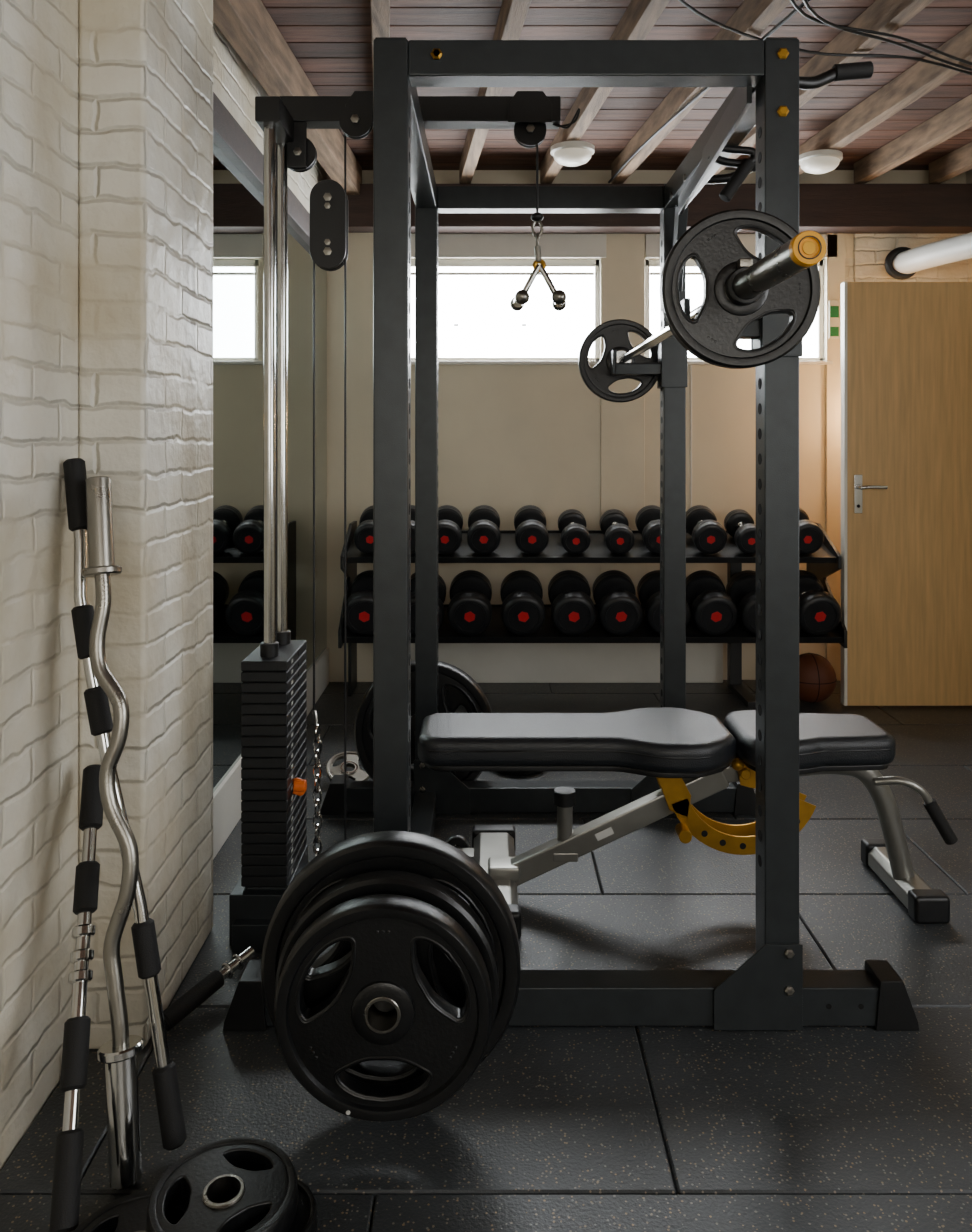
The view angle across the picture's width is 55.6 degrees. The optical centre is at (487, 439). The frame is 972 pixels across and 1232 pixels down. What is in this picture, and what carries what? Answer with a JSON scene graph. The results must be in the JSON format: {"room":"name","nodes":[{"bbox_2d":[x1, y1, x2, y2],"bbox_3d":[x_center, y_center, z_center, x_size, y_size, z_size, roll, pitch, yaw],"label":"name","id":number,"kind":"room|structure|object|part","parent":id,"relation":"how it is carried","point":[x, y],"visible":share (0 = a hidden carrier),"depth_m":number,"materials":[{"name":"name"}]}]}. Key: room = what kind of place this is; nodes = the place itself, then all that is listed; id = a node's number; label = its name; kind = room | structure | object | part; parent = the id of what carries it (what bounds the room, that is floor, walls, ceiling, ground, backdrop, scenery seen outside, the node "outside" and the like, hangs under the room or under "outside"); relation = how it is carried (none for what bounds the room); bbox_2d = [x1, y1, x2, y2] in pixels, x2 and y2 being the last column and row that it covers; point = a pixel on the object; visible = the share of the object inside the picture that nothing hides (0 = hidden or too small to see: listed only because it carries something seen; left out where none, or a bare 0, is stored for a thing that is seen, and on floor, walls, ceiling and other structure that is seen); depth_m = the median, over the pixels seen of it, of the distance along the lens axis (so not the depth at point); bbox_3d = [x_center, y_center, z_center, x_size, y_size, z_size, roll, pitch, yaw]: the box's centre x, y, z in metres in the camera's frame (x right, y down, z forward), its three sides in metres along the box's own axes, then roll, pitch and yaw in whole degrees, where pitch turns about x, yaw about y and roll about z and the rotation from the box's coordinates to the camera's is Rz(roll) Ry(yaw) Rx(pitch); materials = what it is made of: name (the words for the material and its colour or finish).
{"room":"gym","nodes":[
{"label":"gym","id":0,"kind":"room"},
{"bbox_2d":[79,0,212,1048],"bbox_3d":[-0.789,-0.080,2.175,0.142,2.720,0.490,0,0,0],"label":"wall","id":1,"kind":"structure","parent":0,"point":[146,66],"depth_m":1.97,"materials":[{"name":"white brick"}]},
{"bbox_2d":[0,0,326,1170],"bbox_3d":[-0.920,-0.120,1.220,0.120,2.840,7.640,0,0,0],"label":"wall","id":2,"kind":"structure","parent":0,"point":[39,39],"depth_m":1.75,"materials":[{"name":"white brick"}]},
{"bbox_2d":[213,142,263,792],"bbox_3d":[-0.854,0.085,3.165,0.012,2.010,0.634,0,0,0],"label":"wall mirror","id":3,"kind":"object","parent":2,"relation":"attached to","point":[238,417],"depth_m":3.10,"materials":[{"name":"clear glass"}]},
{"bbox_2d":[213,92,309,245],"bbox_3d":[-0.835,-0.975,3.620,0.050,0.110,2.400,0,0,0],"label":"trim","id":4,"kind":"structure","parent":2,"relation":"attached to","point":[229,136],"depth_m":3.10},
{"bbox_2d":[213,647,328,859],"bbox_3d":[-0.848,1.185,3.635,0.025,0.190,2.430,0,0,0],"label":"baseboard","id":5,"kind":"structure","parent":2,"relation":"attached to","point":[227,800],"depth_m":3.02,"materials":[{"name":"white paint"}]},
{"bbox_2d":[288,224,326,671],"bbox_3d":[-0.854,0.085,4.380,0.012,2.010,0.922,0,0,0],"label":"wall mirror","id":6,"kind":"object","parent":2,"relation":"attached to","point":[300,262],"depth_m":4.31,"materials":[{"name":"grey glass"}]},
{"bbox_2d":[0,680,971,1231],"bbox_3d":[0.845,1.305,1.160,3.610,0.050,7.720,0,0,0],"label":"floor","id":7,"kind":"structure","parent":0,"point":[558,1128],"depth_m":1.87,"materials":[{"name":"black rubber"}]},
{"bbox_2d":[49,764,102,1231],"bbox_3d":[-0.736,0.960,1.667,0.043,0.610,0.463,0,0,-17],"label":"bar","id":8,"kind":"object","parent":7,"relation":"on","point":[67,1173],"visible":1,"depth_m":1.60,"materials":[{"name":"silver metal"}]},
{"bbox_2d":[82,476,143,1189],"bbox_3d":[-0.692,0.675,1.699,0.079,1.209,0.320,0,0,-31],"label":"bar","id":9,"kind":"object","parent":7,"relation":"on","point":[119,1054],"visible":1,"depth_m":1.67,"materials":[{"name":"silver metal"}]},
{"bbox_2d":[63,458,186,1150],"bbox_3d":[-0.702,0.649,1.747,0.390,1.226,0.058,0,0,38],"label":"bar","id":10,"kind":"object","parent":7,"relation":"on","point":[165,1078],"visible":0.86,"depth_m":1.72,"materials":[{"name":"silver metal"}]},
{"bbox_2d":[74,1190,187,1231],"bbox_3d":[-0.540,1.258,1.410,0.230,0.044,0.230,0,0,-23],"label":"weight plate","id":11,"kind":"object","parent":7,"relation":"on","point":[128,1213],"visible":0.48,"depth_m":1.48,"materials":[{"name":"rubber"}]},
{"bbox_2d":[163,946,254,1030],"bbox_3d":[-0.633,1.241,2.092,0.040,0.068,0.258,0,0,32],"label":"handle","id":12,"kind":"object","parent":7,"relation":"on","point":[177,1011],"visible":0.87,"depth_m":2.06,"materials":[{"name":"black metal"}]},
{"bbox_2d":[244,1179,316,1231],"bbox_3d":[-0.355,1.258,1.475,0.160,0.042,0.160,0,0,0],"label":"weight plate","id":13,"kind":"object","parent":7,"relation":"on","point":[305,1220],"visible":0.24,"depth_m":1.48,"materials":[{"name":"rubber"}]},
{"bbox_2d":[147,1137,297,1231],"bbox_3d":[-0.420,1.213,1.465,0.230,0.044,0.230,0,0,38],"label":"weight plate","id":14,"kind":"object","parent":13,"relation":"on","point":[236,1184],"visible":1,"depth_m":1.48,"materials":[{"name":"rubber"}]},
{"bbox_2d":[326,751,369,780],"bbox_3d":[-0.520,1.232,3.450,0.170,0.088,0.160,0,0,-17],"label":"weight plate","id":15,"kind":"object","parent":7,"relation":"on","point":[352,759],"visible":0.68,"depth_m":3.44,"materials":[{"name":"silver metal"}]},
{"bbox_2d":[354,683,372,779],"bbox_3d":[-0.436,1.022,3.263,0.063,0.337,0.062,0,0,0],"label":"weight plate","id":16,"kind":"object","parent":7,"relation":"on","point":[363,731],"depth_m":3.24,"materials":[{"name":"rubber"}]},
{"bbox_2d":[229,91,579,951],"bbox_3d":[-0.202,0.163,2.474,0.921,2.235,0.354,0,0,0],"label":"machine","id":17,"kind":"object","parent":7,"relation":"on","point":[274,848],"visible":0.97,"depth_m":2.51,"materials":[{"name":"black metal"}]},
{"bbox_3d":[-0.470,0.935,2.499,0.024,0.400,0.138,0,0,-18],"label":"chain","id":18,"kind":"part","parent":17,"relation":"part of","materials":[{"name":"silver metal"}]},
{"bbox_3d":[0.143,-0.500,2.565,0.160,0.265,0.164,0,0,0],"label":"tricep pushdown handle","id":19,"kind":"part","parent":17,"relation":"part of","materials":[{"name":"silver metal"}]},
{"bbox_2d":[495,771,542,775],"bbox_3d":[0.120,1.258,3.620,0.230,0.044,0.230,0,0,-23],"label":"weight plate","id":20,"kind":"object","parent":7,"relation":"on","point":[511,773],"visible":0.03,"depth_m":3.51,"materials":[{"name":"rubber"}]},
{"bbox_2d":[223,37,918,1030],"bbox_3d":[0.180,0.196,2.564,1.509,2.168,1.808,0,0,0],"label":"power rack","id":21,"kind":"object","parent":7,"relation":"on","point":[772,990],"visible":0.82,"depth_m":2.00,"materials":[{"name":"black metal"}]},
{"bbox_2d":[274,894,491,1121],"bbox_3d":[-0.185,1.008,1.640,0.384,0.384,0.053,0,0,0],"label":"weight plate","id":22,"kind":"object","parent":21,"relation":"on","point":[426,1032],"visible":1,"depth_m":1.62,"materials":[{"name":"rubber"}]},
{"bbox_2d":[275,870,498,1084],"bbox_3d":[-0.185,1.008,1.705,0.410,0.410,0.047,0,0,0],"label":"weight plate","id":23,"kind":"object","parent":21,"relation":"on","point":[321,982],"visible":0.26,"depth_m":1.69,"materials":[{"name":"rubber"}]},
{"bbox_2d":[261,831,520,1066],"bbox_3d":[-0.185,1.008,1.775,0.494,0.494,0.062,0,0,0],"label":"weight plate","id":24,"kind":"object","parent":21,"relation":"on","point":[433,858],"visible":0.22,"depth_m":1.75,"materials":[{"name":"rubber"}]},
{"bbox_2d":[411,660,414,763],"bbox_3d":[-0.263,0.953,3.263,0.011,0.361,0.062,0,0,0],"label":"weight plate","id":25,"kind":"object","parent":21,"relation":"on","point":[413,661],"depth_m":3.24,"materials":[{"name":"rubber"}]},
{"bbox_2d":[372,686,474,780],"bbox_3d":[-0.225,1.028,3.328,0.410,0.410,0.047,0,0,0],"label":"weight plate","id":26,"kind":"object","parent":21,"relation":"on","point":[454,697],"visible":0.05,"depth_m":3.31,"materials":[{"name":"rubber"}]},
{"bbox_2d":[438,661,491,712],"bbox_3d":[-0.081,0.866,3.263,0.186,0.179,0.062,0,0,0],"label":"weight plate","id":27,"kind":"object","parent":21,"relation":"on","point":[467,685],"depth_m":3.24,"materials":[{"name":"rubber"}]},
{"bbox_2d":[452,771,481,780],"bbox_3d":[-0.074,1.178,3.263,0.102,0.032,0.062,0,0,0],"label":"weight plate","id":28,"kind":"object","parent":21,"relation":"on","point":[461,775],"depth_m":3.24,"materials":[{"name":"rubber"}]},
{"bbox_2d":[617,230,826,362],"bbox_3d":[0.468,-0.280,2.502,0.072,0.072,2.325,0,0,0],"label":"barbell","id":29,"kind":"object","parent":21,"relation":"on","point":[806,249],"visible":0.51,"depth_m":1.47,"materials":[{"name":"silver metal"}]},
{"bbox_2d":[578,319,656,402],"bbox_3d":[0.468,-0.280,3.268,0.294,0.294,0.036,0,0,0],"label":"weight plate","id":30,"kind":"object","parent":29,"relation":"on","point":[614,333],"visible":0.8,"depth_m":3.26,"materials":[{"name":"metal"}]},
{"bbox_2d":[659,209,820,368],"bbox_3d":[0.468,-0.280,1.715,0.294,0.294,0.036,0,0,0],"label":"weight plate","id":31,"kind":"object","parent":29,"relation":"on","point":[713,242],"visible":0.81,"depth_m":1.70,"materials":[{"name":"metal"}]},
{"bbox_2d":[725,258,763,305],"bbox_3d":[0.468,-0.288,1.680,0.068,0.084,0.024,0,0,0],"label":"barbell collar","id":32,"kind":"object","parent":29,"relation":"on","point":[743,263],"depth_m":1.67,"materials":[{"name":"black metal"}]},
{"bbox_2d":[338,521,846,707],"bbox_3d":[0.487,0.850,4.545,2.371,0.860,0.510,0,0,0],"label":"dumbbell rack","id":33,"kind":"object","parent":7,"relation":"on","point":[827,560],"visible":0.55,"depth_m":4.41,"materials":[{"name":"black metal"}]},
{"bbox_2d":[343,570,372,635],"bbox_3d":[-0.575,0.779,4.435,0.208,0.209,0.320,5,16,-1],"label":"dumbbell","id":34,"kind":"object","parent":33,"relation":"on","point":[359,605],"depth_m":4.29,"materials":[{"name":"black rubber"}]},
{"bbox_2d":[354,505,372,554],"bbox_3d":[-0.560,0.437,4.512,0.162,0.162,0.280,-9,16,2],"label":"dumbbell","id":35,"kind":"object","parent":33,"relation":"on","point":[363,535],"depth_m":4.38,"materials":[{"name":"black rubber"}]},
{"bbox_2d":[411,505,414,553],"bbox_3d":[-0.385,0.437,4.512,0.162,0.162,0.280,34,13,-9],"label":"dumbbell","id":36,"kind":"object","parent":33,"relation":"on","point":[412,506],"depth_m":4.39,"materials":[{"name":"black rubber"}]},
{"bbox_2d":[411,573,445,633],"bbox_3d":[-0.310,0.779,4.435,0.209,0.208,0.320,-30,14,8],"label":"dumbbell","id":37,"kind":"object","parent":33,"relation":"on","point":[441,584],"depth_m":4.31,"materials":[{"name":"black rubber"}]},
{"bbox_2d":[438,505,462,554],"bbox_3d":[-0.205,0.437,4.512,0.162,0.162,0.280,-43,11,11],"label":"dumbbell","id":38,"kind":"object","parent":33,"relation":"on","point":[450,520],"depth_m":4.39,"materials":[{"name":"black rubber"}]},
{"bbox_2d":[448,570,491,635],"bbox_3d":[-0.085,0.779,4.435,0.208,0.208,0.320,35,13,-9],"label":"dumbbell","id":39,"kind":"object","parent":33,"relation":"on","point":[469,608],"depth_m":4.30,"materials":[{"name":"black plastic"}]},
{"bbox_2d":[467,505,500,554],"bbox_3d":[-0.020,0.437,4.512,0.162,0.162,0.280,-36,13,9],"label":"dumbbell","id":40,"kind":"object","parent":33,"relation":"on","point":[483,534],"depth_m":4.39,"materials":[{"name":"black rubber"}]},
{"bbox_2d":[500,570,544,635],"bbox_3d":[0.165,0.779,4.435,0.208,0.208,0.320,-16,15,4],"label":"dumbbell","id":41,"kind":"object","parent":33,"relation":"on","point":[521,592],"depth_m":4.30,"materials":[{"name":"black rubber"}]},
{"bbox_2d":[514,505,548,554],"bbox_3d":[0.210,0.437,4.512,0.162,0.162,0.280,22,15,-6],"label":"dumbbell","id":42,"kind":"object","parent":33,"relation":"on","point":[531,534],"depth_m":4.39,"materials":[{"name":"black rubber"}]},
{"bbox_2d":[548,570,595,635],"bbox_3d":[0.400,0.779,4.435,0.209,0.208,0.320,-40,12,10],"label":"dumbbell","id":43,"kind":"object","parent":33,"relation":"on","point":[573,612],"depth_m":4.30,"materials":[{"name":"black rubber"}]},
{"bbox_2d":[558,509,590,553],"bbox_3d":[0.420,0.447,4.514,0.142,0.142,0.270,-41,12,10],"label":"dumbbell","id":44,"kind":"object","parent":33,"relation":"on","point":[575,537],"depth_m":4.40,"materials":[{"name":"black rubber"}]},
{"bbox_2d":[599,509,634,553],"bbox_3d":[0.630,0.447,4.514,0.142,0.142,0.270,-43,11,11],"label":"dumbbell","id":45,"kind":"object","parent":33,"relation":"on","point":[619,538],"depth_m":4.40,"materials":[{"name":"black rubber"}]},
{"bbox_2d":[592,570,642,635],"bbox_3d":[0.620,0.779,4.435,0.208,0.208,0.320,14,15,-4],"label":"dumbbell","id":46,"kind":"object","parent":33,"relation":"on","point":[620,612],"depth_m":4.30,"materials":[{"name":"black rubber"}]},
{"bbox_2d":[635,505,659,554],"bbox_3d":[0.820,0.437,4.512,0.162,0.162,0.280,5,16,-1],"label":"dumbbell","id":47,"kind":"object","parent":33,"relation":"on","point":[647,520],"depth_m":4.41,"materials":[{"name":"black rubber"}]},
{"bbox_2d":[637,570,690,633],"bbox_3d":[0.842,0.779,4.435,0.208,0.208,0.320,7,16,-2],"label":"dumbbell","id":48,"kind":"object","parent":33,"relation":"on","point":[648,588],"depth_m":4.34,"materials":[{"name":"black rubber"}]},
{"bbox_2d":[686,505,726,554],"bbox_3d":[1.060,0.437,4.512,0.162,0.162,0.280,-7,16,2],"label":"dumbbell","id":49,"kind":"object","parent":33,"relation":"on","point":[708,535],"depth_m":4.39,"materials":[{"name":"black rubber"}]},
{"bbox_2d":[686,570,737,635],"bbox_3d":[1.062,0.779,4.435,0.208,0.208,0.320,5,16,-1],"label":"dumbbell","id":50,"kind":"object","parent":33,"relation":"on","point":[713,611],"depth_m":4.30,"materials":[{"name":"black rubber"}]},
{"bbox_2d":[724,509,755,553],"bbox_3d":[1.255,0.447,4.514,0.142,0.142,0.270,-13,15,4],"label":"dumbbell","id":51,"kind":"object","parent":33,"relation":"on","point":[739,524],"depth_m":4.42,"materials":[{"name":"black rubber"}]},
{"bbox_2d":[726,570,755,634],"bbox_3d":[1.282,0.779,4.435,0.208,0.208,0.320,-23,14,6],"label":"dumbbell","id":52,"kind":"object","parent":33,"relation":"on","point":[741,587],"depth_m":4.48,"materials":[{"name":"black rubber"}]},
{"bbox_2d":[799,507,823,554],"bbox_3d":[1.520,0.437,4.512,0.162,0.162,0.280,4,16,-1],"label":"dumbbell","id":53,"kind":"object","parent":33,"relation":"on","point":[811,537],"depth_m":4.38,"materials":[{"name":"black rubber"}]},
{"bbox_2d":[799,570,841,635],"bbox_3d":[1.545,0.779,4.435,0.208,0.208,0.320,16,15,-4],"label":"dumbbell","id":54,"kind":"object","parent":33,"relation":"on","point":[820,613],"depth_m":4.29,"materials":[{"name":"black rubber"}]},
{"bbox_2d":[418,707,957,939],"bbox_3d":[0.545,1.038,2.625,1.469,0.485,0.550,0,0,0],"label":"weight bench","id":55,"kind":"object","parent":7,"relation":"on","point":[693,756],"visible":0.8,"depth_m":2.54,"materials":[{"name":"black leather"}]},
{"bbox_3d":[0.587,1.078,2.625,1.272,0.404,0.550,0,0,0],"label":"frame","id":56,"kind":"part","parent":55,"relation":"part of","materials":[{"name":"silver metal"}]},
{"bbox_3d":[1.172,1.013,2.527,0.215,0.178,0.038,0,0,8],"label":"transport handle","id":57,"kind":"part","parent":55,"relation":"part of","materials":[{"name":"silver metal"}]},
{"bbox_2d":[799,653,836,702],"bbox_3d":[1.575,1.160,4.500,0.239,0.239,0.239,0,0,0],"label":"basketball","id":58,"kind":"object","parent":7,"relation":"on","point":[817,676],"visible":0.77,"depth_m":4.41,"materials":[{"name":"brown leather"}]},
{"bbox_2d":[841,282,887,705],"bbox_3d":[1.779,0.257,4.371,0.209,2.023,0.068,0,0,28],"label":"door frame","id":59,"kind":"structure","parent":7,"relation":"on","point":[858,487],"depth_m":4.40,"materials":[{"name":"white paint"}]},
{"bbox_3d":[1.813,0.258,4.368,0.135,0.185,0.064,0,0,0],"label":"handle","id":60,"kind":"part","parent":59,"relation":"part of","materials":[{"name":"silver metal"}]},
{"bbox_2d":[261,0,971,169],"bbox_3d":[0.845,-1.465,1.170,3.610,0.050,7.740,0,0,0],"label":"ceiling","id":61,"kind":"structure","parent":0,"point":[330,40],"depth_m":3.46,"materials":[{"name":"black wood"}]},
{"bbox_2d":[213,0,361,194],"bbox_3d":[-0.760,-1.340,3.350,0.209,0.160,2.903,0,0,0],"label":"beam","id":62,"kind":"structure","parent":61,"relation":"attached to","point":[247,25],"depth_m":3.19,"materials":[{"name":"brown wood"}]},
{"bbox_2d":[370,0,389,65],"bbox_3d":[-0.138,-1.385,1.100,0.882,0.108,7.406,0,0,0],"label":"joist","id":63,"kind":"object","parent":61,"relation":"attached to","point":[380,9],"depth_m":2.92,"materials":[{"name":"brown wood"}]},
{"bbox_2d":[459,0,531,183],"bbox_3d":[0.292,-1.385,1.100,0.882,0.108,7.406,0,0,0],"label":"joist","id":64,"kind":"object","parent":61,"relation":"attached to","point":[513,13],"depth_m":3.50,"materials":[{"name":"wood"}]},
{"bbox_2d":[551,141,594,166],"bbox_3d":[0.385,-1.292,4.200,0.200,0.078,0.200,0,0,0],"label":"ceiling light","id":65,"kind":"object","parent":61,"relation":"attached to","point":[566,153],"visible":1,"depth_m":4.14,"materials":[{"name":"white paint"}]},
{"bbox_2d":[540,0,669,183],"bbox_3d":[0.712,-1.385,1.100,0.882,0.108,7.406,0,0,0],"label":"joist","id":66,"kind":"object","parent":61,"relation":"attached to","point":[640,16],"depth_m":3.61,"materials":[{"name":"brown wood"}]},
{"bbox_2d":[611,0,790,183],"bbox_3d":[1.082,-1.385,1.100,0.882,0.108,7.406,0,0,0],"label":"joist","id":67,"kind":"object","parent":61,"relation":"attached to","point":[752,17],"depth_m":3.72,"materials":[{"name":"wood"}]},
{"bbox_2d":[608,0,971,182],"bbox_3d":[1.465,-1.319,3.584,2.038,0.026,2.273,0,0,0],"label":"wiring","id":68,"kind":"object","parent":61,"relation":"attached to","point":[858,31],"depth_m":3.08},
{"bbox_2d":[799,149,842,173],"bbox_3d":[1.555,-1.292,4.320,0.200,0.078,0.200,0,0,0],"label":"ceiling light","id":69,"kind":"object","parent":61,"relation":"attached to","point":[822,161],"visible":0.94,"depth_m":4.26,"materials":[{"name":"white paint"}]},
{"bbox_2d":[714,0,933,174],"bbox_3d":[1.512,-1.385,1.100,0.882,0.108,7.406,0,0,0],"label":"joist","id":70,"kind":"object","parent":61,"relation":"attached to","point":[886,16],"depth_m":3.14,"materials":[{"name":"brown wood"}]},
{"bbox_2d":[799,24,971,174],"bbox_3d":[1.932,-1.385,1.100,0.882,0.108,7.406,0,0,0],"label":"joist","id":71,"kind":"object","parent":61,"relation":"attached to","point":[921,78],"depth_m":3.68,"materials":[{"name":"brown wood"}]},
{"bbox_2d":[854,94,971,183],"bbox_3d":[2.210,-1.385,2.279,0.619,0.108,5.048,0,0,0],"label":"joist","id":72,"kind":"object","parent":61,"relation":"attached to","point":[957,118],"depth_m":4.23,"materials":[{"name":"brown wood"}]},
{"bbox_2d":[929,142,971,183],"bbox_3d":[2.405,-1.385,4.024,0.229,0.108,1.557,0,0,0],"label":"joist","id":73,"kind":"object","parent":61,"relation":"attached to","point":[958,161],"depth_m":4.61,"materials":[{"name":"brown wood"}]},
{"bbox_2d":[327,170,967,681],"bbox_3d":[0.845,-0.080,4.965,3.410,2.720,0.190,0,0,0],"label":"wall","id":74,"kind":"structure","parent":0,"point":[511,438],"depth_m":4.92,"materials":[{"name":"beige paint"}]},
{"bbox_2d":[411,259,599,360],"bbox_3d":[0.065,-0.695,4.959,1.070,0.550,0.062,0,0,0],"label":"window","id":75,"kind":"structure","parent":74,"relation":"in","point":[477,321],"depth_m":4.96,"materials":[{"name":"white glass"}]},
{"bbox_2d":[411,643,722,682],"bbox_3d":[0.325,1.110,4.881,1.830,0.340,0.052,0,0,0],"label":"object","id":76,"kind":"structure","parent":74,"relation":"attached to","point":[484,662],"depth_m":4.86,"materials":[{"name":"white paint"}]},
{"bbox_2d":[411,234,836,364],"bbox_3d":[0.680,-0.748,4.905,2.360,0.695,0.030,0,0,0],"label":"trim","id":77,"kind":"structure","parent":74,"relation":"attached to","point":[449,245],"depth_m":4.90,"materials":[{"name":"white paint"}]},
{"bbox_2d":[645,259,823,360],"bbox_3d":[1.320,-0.695,4.959,0.960,0.550,0.062,0,0,0],"label":"window","id":78,"kind":"structure","parent":74,"relation":"in","point":[813,341],"depth_m":4.96,"materials":[{"name":"white glass"}]},
{"bbox_2d":[829,301,838,337],"bbox_3d":[1.837,-0.640,4.894,0.055,0.200,0.012,0,0,0],"label":"safety sign","id":79,"kind":"object","parent":74,"relation":"attached to","point":[833,305],"visible":1,"depth_m":4.89,"materials":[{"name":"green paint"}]},
{"bbox_2d":[347,184,971,233],"bbox_3d":[0.845,-1.208,4.819,3.410,0.225,0.158,0,0,0],"label":"header beam","id":80,"kind":"structure","parent":0,"point":[823,208],"depth_m":4.74,"materials":[{"name":"brown wood"}]},
{"bbox_2d":[966,169,971,281],"bbox_3d":[2.610,-0.120,1.220,0.120,2.840,7.640,0,0,0],"label":"wall","id":81,"kind":"structure","parent":0,"point":[969,172],"depth_m":4.88,"materials":[{"name":"white paint"}]},
{"bbox_2d":[847,282,971,705],"bbox_3d":[2.107,0.257,4.422,0.785,2.023,0.044,0,0,0],"label":"door","id":82,"kind":"structure","parent":81,"relation":"in","point":[909,344],"depth_m":4.40,"materials":[{"name":"brown wood"}]},
{"bbox_2d":[884,232,971,279],"bbox_3d":[2.305,-0.920,4.390,0.172,0.172,1.061,0,0,-19],"label":"pipe","id":83,"kind":"object","parent":81,"relation":"attached to","point":[901,263],"visible":1,"depth_m":4.59,"materials":[{"name":"grey plastic"}]}
]}

